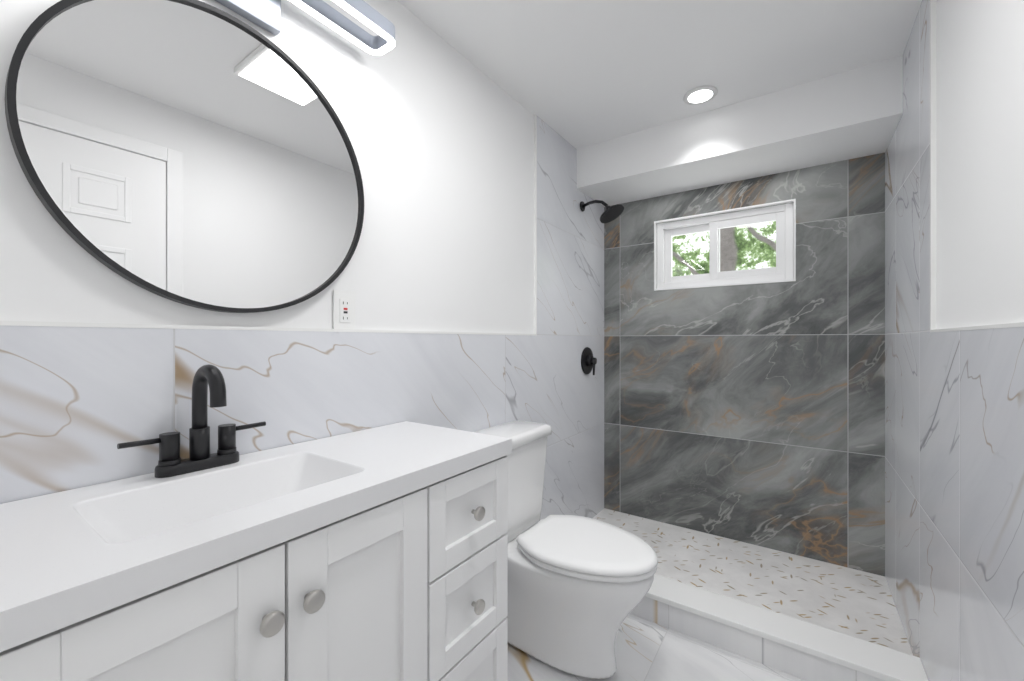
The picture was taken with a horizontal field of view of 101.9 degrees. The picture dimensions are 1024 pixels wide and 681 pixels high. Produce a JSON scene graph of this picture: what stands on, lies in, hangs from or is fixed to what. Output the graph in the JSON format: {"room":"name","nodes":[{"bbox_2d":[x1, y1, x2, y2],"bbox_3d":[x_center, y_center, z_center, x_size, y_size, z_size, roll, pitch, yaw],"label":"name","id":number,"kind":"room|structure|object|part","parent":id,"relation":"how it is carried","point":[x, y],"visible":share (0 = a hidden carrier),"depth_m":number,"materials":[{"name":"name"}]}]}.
{"room":"bathroom","nodes":[
{"label":"bathroom","id":0,"kind":"room"},
{"bbox_2d":[0,0,533,333],"bbox_3d":[-0.281,0.030,1.627,0.120,2.320,3.190,0,0,35],"label":"wall","id":1,"kind":"structure","parent":0,"point":[439,130],"depth_m":1.38,"materials":[{"name":"white paint"}]},
{"bbox_2d":[5,0,363,312],"bbox_3d":[-0.647,-0.405,0.968,0.028,0.680,0.680,0,0,35],"label":"mirror","id":2,"kind":"object","parent":1,"relation":"attached to","point":[197,154],"visible":0.98,"depth_m":0.89,"materials":[{"name":"black mirror"}]},
{"bbox_2d":[0,321,535,334],"bbox_3d":[-0.477,-0.029,1.229,0.013,0.008,2.072,0,0,35],"label":"trim","id":3,"kind":"structure","parent":1,"relation":"attached to","point":[37,323],"depth_m":0.92,"materials":[{"name":"white"}]},
{"bbox_2d":[0,325,536,503],"bbox_3d":[-0.475,0.583,1.232,0.012,1.215,2.080,0,0,35],"label":"tile wainscot","id":4,"kind":"structure","parent":1,"relation":"attached to","point":[78,405],"depth_m":0.96,"materials":[{"name":"stone"}]},
{"bbox_2d":[215,0,394,54],"bbox_3d":[-0.594,-0.855,0.932,0.156,0.160,0.736,0,0,35],"label":"vanity light","id":5,"kind":"object","parent":1,"relation":"attached to","point":[265,15],"visible":1,"depth_m":1.09,"materials":[{"name":"grey"}]},
{"bbox_2d":[333,290,354,328],"bbox_3d":[-0.488,-0.087,1.211,0.010,0.114,0.070,0,0,35],"label":"electrical outlet","id":6,"kind":"object","parent":1,"relation":"attached to","point":[343,309],"visible":1,"depth_m":1.21,"materials":[{"name":"white plastic"}]},
{"bbox_2d":[534,115,536,335],"bbox_3d":[0.117,-0.578,2.082,0.013,1.105,0.008,0,0,35],"label":"left tile trim edge","id":7,"kind":"structure","parent":1,"relation":"attached to","point":[535,224],"depth_m":2.08,"materials":[{"name":"white"}]},
{"bbox_2d":[537,116,603,519],"bbox_3d":[0.368,0.030,2.443,0.012,2.320,0.870,0,0,35],"label":"tiled wall","id":8,"kind":"structure","parent":1,"relation":"attached to","point":[570,302],"depth_m":2.37,"materials":[{"name":"stone"}]},
{"bbox_2d":[581,347,596,374],"bbox_3d":[0.488,0.126,2.548,0.060,0.172,0.170,0,0,35],"label":"shower valve","id":9,"kind":"object","parent":8,"relation":"attached to","point":[588,361],"visible":0.98,"depth_m":2.53,"materials":[{"name":"black metal"}]},
{"bbox_2d":[580,200,623,222],"bbox_3d":[0.528,-0.765,2.435,0.256,0.150,0.150,0,0,35],"label":"shower head","id":10,"kind":"object","parent":8,"relation":"attached to","point":[611,213],"visible":1,"depth_m":2.41},
{"bbox_2d":[630,597,884,680],"bbox_3d":[0.749,1.140,1.739,1.418,0.100,0.150,0,0,35],"label":"shower curb side","id":11,"kind":"structure","parent":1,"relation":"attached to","point":[791,661],"depth_m":1.55,"materials":[{"name":"tile"}]},
{"bbox_2d":[645,574,928,680],"bbox_3d":[0.748,1.079,1.737,1.418,0.022,0.162,0,0,35],"label":"shower curb top","id":12,"kind":"structure","parent":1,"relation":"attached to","point":[868,658],"depth_m":1.52,"materials":[{"name":"white stone"}]},
{"bbox_2d":[508,613,805,680],"bbox_3d":[0.360,1.250,1.181,1.682,0.120,3.190,0,0,35],"label":"floor","id":13,"kind":"structure","parent":0,"point":[646,650],"depth_m":1.53,"materials":[{"name":"tile"}]},
{"bbox_2d":[0,364,511,680],"bbox_3d":[-0.433,0.619,0.881,0.452,1.141,0.926,0,0,35],"label":"bathroom vanity","id":14,"kind":"object","parent":13,"relation":"on","point":[380,553],"visible":1,"depth_m":0.73,"materials":[{"name":"white wood"}]},
{"bbox_2d":[117,364,265,477],"bbox_3d":[-0.625,0.159,0.854,0.131,0.220,0.258,0,0,35],"label":"faucet","id":15,"kind":"object","parent":14,"relation":"on","point":[200,463],"depth_m":0.86,"materials":[{"name":"black metal"}]},
{"bbox_3d":[-0.362,0.696,0.650,0.020,0.758,0.605,0,0,35],"label":"door","id":16,"kind":"part","parent":14,"relation":"part of","materials":[{"name":"white wood"}]},
{"bbox_3d":[-0.222,0.666,0.812,0.027,0.532,0.514,0,0,35],"label":"knob","id":17,"kind":"part","parent":14,"relation":"part of","materials":[{"name":"silver metal"}]},
{"bbox_3d":[-0.103,0.696,1.023,0.020,0.758,0.291,0,0,35],"label":"drawer","id":18,"kind":"part","parent":14,"relation":"part of","materials":[{"name":"white wood"}]},
{"bbox_2d":[475,420,657,678],"bbox_3d":[0.196,0.777,1.573,0.692,0.825,0.391,0,0,35],"label":"toilet","id":19,"kind":"object","parent":13,"relation":"on","point":[579,587],"visible":0.9,"depth_m":1.47,"materials":[{"name":"white ceramic"}]},
{"bbox_3d":[-0.007,0.592,1.717,0.179,0.364,0.344,0,0,35],"label":"tank","id":20,"kind":"part","parent":19,"relation":"part of","materials":[{"name":"white ceramic"}]},
{"bbox_3d":[-0.004,0.387,1.715,0.201,0.045,0.368,0,0,35],"label":"lid","id":21,"kind":"part","parent":19,"relation":"part of","materials":[{"name":"white ceramic"}]},
{"bbox_3d":[0.277,0.751,1.519,0.498,0.046,0.388,0,0,35],"label":"seat","id":22,"kind":"part","parent":19,"relation":"part of","materials":[{"name":"white plastic"}]},
{"bbox_2d":[592,508,912,654],"bbox_3d":[0.998,1.160,2.096,1.418,0.060,0.720,0,0,35],"label":"shower floor mosaic","id":23,"kind":"object","parent":13,"relation":"on","point":[859,604],"visible":0.61,"depth_m":1.96},
{"bbox_2d":[398,0,921,148],"bbox_3d":[0.360,-1.190,1.181,1.682,0.120,3.190,0,0,35],"label":"ceiling","id":24,"kind":"structure","parent":0,"point":[577,74],"depth_m":1.60,"materials":[{"name":"white paint"}]},
{"bbox_2d":[683,86,717,104],"bbox_3d":[0.865,-1.125,1.908,0.144,0.008,0.144,0,0,35],"label":"recessed light","id":25,"kind":"object","parent":24,"relation":"in","point":[700,95],"visible":1,"depth_m":1.90,"materials":[{"name":"white"}]},
{"bbox_2d":[577,55,902,206],"bbox_3d":[1.083,-1.015,2.219,1.418,0.230,0.420,0,0,35],"label":"soffit beam","id":26,"kind":"structure","parent":24,"relation":"attached to","point":[851,114],"depth_m":2.00,"materials":[{"name":"white paint"}]},
{"bbox_2d":[604,153,884,575],"bbox_3d":[1.238,0.030,2.441,1.442,2.320,0.120,0,0,35],"label":"wall","id":27,"kind":"structure","parent":0,"point":[753,414],"depth_m":2.27,"materials":[{"name":"tile"}]},
{"bbox_2d":[654,199,795,290],"bbox_3d":[1.201,-0.530,2.408,0.734,0.434,0.031,0,0,35],"label":"liner","id":28,"kind":"object","parent":27,"relation":"attached to","point":[702,215],"visible":0.92,"depth_m":2.38,"materials":[{"name":"white plastic"}]},
{"bbox_2d":[657,203,793,288],"bbox_3d":[1.231,-0.530,2.450,0.716,0.416,0.072,0,0,35],"label":"window","id":29,"kind":"structure","parent":27,"relation":"in","point":[782,215],"depth_m":2.41,"materials":[{"name":"white plastic"}]},
{"bbox_3d":[1.230,-0.530,2.449,0.556,0.256,0.032,0,0,35],"label":"glass","id":30,"kind":"part","parent":29,"relation":"part of","materials":[{"name":"clear glass"}]},
{"bbox_2d":[937,0,1023,328],"bbox_3d":[1.001,0.030,0.735,0.120,2.320,3.190,0,0,35],"label":"wall","id":31,"kind":"structure","parent":0,"point":[980,162],"depth_m":0.96,"materials":[{"name":"white paint"}]},
{"bbox_2d":[885,0,929,680],"bbox_3d":[1.547,0.030,1.634,0.012,2.320,0.850,0,0,35],"label":"tiled wall","id":32,"kind":"structure","parent":31,"relation":"attached to","point":[907,364],"depth_m":1.52,"materials":[{"name":"tile"}]},
{"bbox_2d":[930,0,936,331],"bbox_3d":[1.302,-0.578,1.283,0.013,1.105,0.010,0,0,35],"label":"trim","id":33,"kind":"structure","parent":31,"relation":"attached to","point":[933,164],"depth_m":1.28,"materials":[{"name":"white paint"}]},
{"bbox_2d":[930,327,1023,680],"bbox_3d":[1.013,0.583,0.867,0.012,1.215,1.020,0,0,35],"label":"tile wainscot","id":34,"kind":"structure","parent":31,"relation":"attached to","point":[976,505],"depth_m":0.94,"materials":[{"name":"tile"}]},
{"bbox_2d":[931,322,1023,331],"bbox_3d":[1.010,-0.029,0.864,0.013,0.008,1.012,0,0,35],"label":"trim","id":35,"kind":"structure","parent":31,"relation":"attached to","point":[1020,324],"depth_m":0.91,"materials":[{"name":"white"}]},
{"label":"outside","id":36,"kind":"structure","parent":0,"visible":0},
{"bbox_2d":[672,221,775,276],"bbox_3d":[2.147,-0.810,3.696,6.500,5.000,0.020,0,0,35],"label":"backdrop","id":37,"kind":"structure","parent":36,"point":[742,256],"depth_m":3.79,"materials":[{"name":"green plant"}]}
]}

